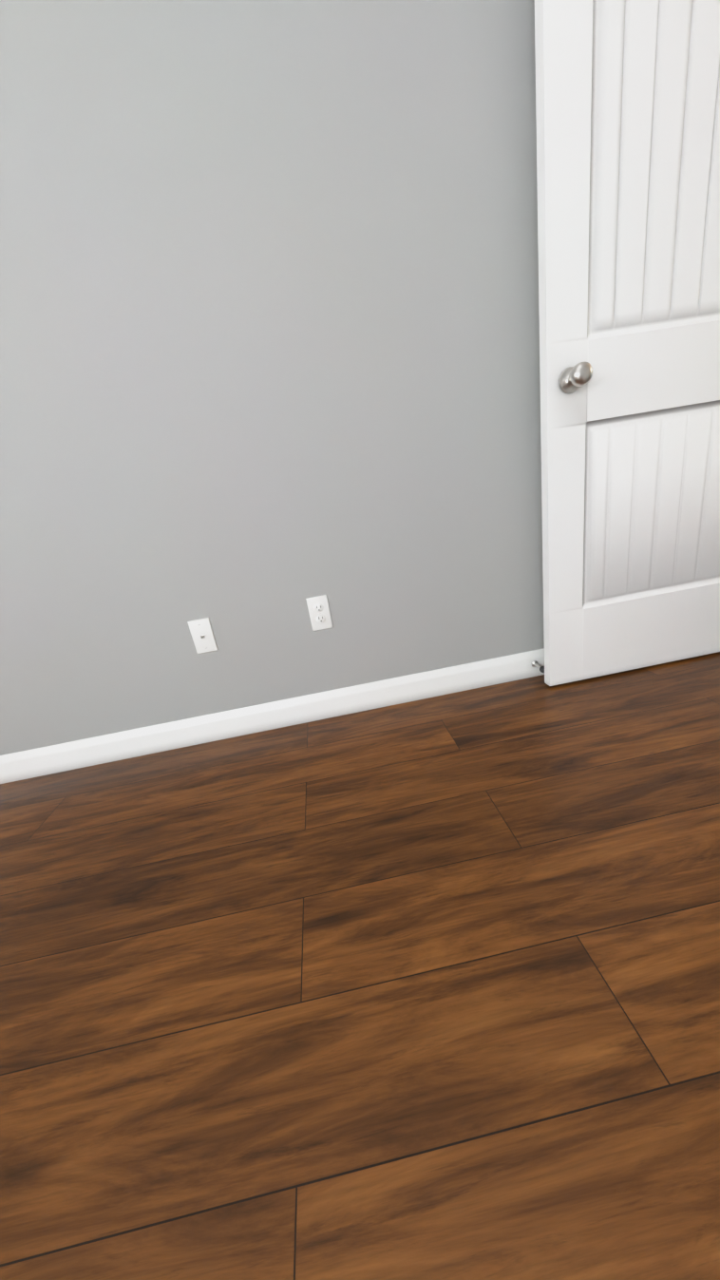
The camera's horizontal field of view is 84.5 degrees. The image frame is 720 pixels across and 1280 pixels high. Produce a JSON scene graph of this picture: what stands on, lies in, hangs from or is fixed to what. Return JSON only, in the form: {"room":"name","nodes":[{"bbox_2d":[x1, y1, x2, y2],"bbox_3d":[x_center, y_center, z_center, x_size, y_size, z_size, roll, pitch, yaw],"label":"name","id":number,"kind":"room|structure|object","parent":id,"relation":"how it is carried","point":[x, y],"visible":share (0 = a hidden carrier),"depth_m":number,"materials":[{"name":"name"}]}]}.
{"room":"empty bedroom","nodes":[
{"label":"empty bedroom","id":0,"kind":"room"},
{"bbox_2d":[0,0,544,755],"bbox_3d":[-0.519,-0.863,1.116,5.050,2.490,0.120,-11,18,-3],"label":"wall","id":1,"kind":"structure","parent":0,"point":[268,317],"depth_m":1.10,"materials":[{"name":"grey paint"}]},
{"bbox_2d":[187,617,218,653],"bbox_3d":[-0.522,-0.011,1.314,0.070,0.115,0.015,-11,18,-3],"label":"outlet","id":2,"kind":"object","parent":1,"relation":"attached to","point":[202,635],"visible":1,"depth_m":1.31,"materials":[{"name":"white plastic"}]},
{"bbox_2d":[0,648,544,783],"bbox_3d":[-0.620,0.331,1.413,4.199,0.102,0.013,-11,18,-3],"label":"baseboard","id":3,"kind":"structure","parent":1,"relation":"attached to","point":[31,763],"depth_m":1.40,"materials":[{"name":"white wood"}]},
{"bbox_2d":[532,660,544,672],"bbox_3d":[0.657,0.099,1.448,0.025,0.025,0.068,-11,18,-3],"label":"door stop","id":4,"kind":"object","parent":3,"relation":"attached to","point":[535,663],"visible":0.81,"depth_m":1.45,"materials":[{"name":"silver metal"}]},
{"bbox_2d":[305,594,332,630],"bbox_3d":[-0.136,-0.090,1.339,0.070,0.115,0.008,-11,18,-3],"label":"electrical outlet","id":5,"kind":"object","parent":1,"relation":"attached to","point":[319,612],"visible":1,"depth_m":1.34,"materials":[{"name":"white plastic"}]},
{"bbox_2d":[534,0,719,686],"bbox_3d":[0.900,-0.868,1.109,0.811,2.030,0.174,-11,18,-3],"label":"room door","id":6,"kind":"structure","parent":1,"relation":"in","point":[628,129],"depth_m":1.08,"materials":[{"name":"white paint"}]},
{"bbox_2d":[0,651,719,1279],"bbox_3d":[5.114,-2.124,6.075,17.500,0.080,17.000,-11,18,-3],"label":"floor","id":7,"kind":"structure","parent":0,"point":[422,990],"depth_m":0.61,"materials":[{"name":"brown wood"}]}
]}

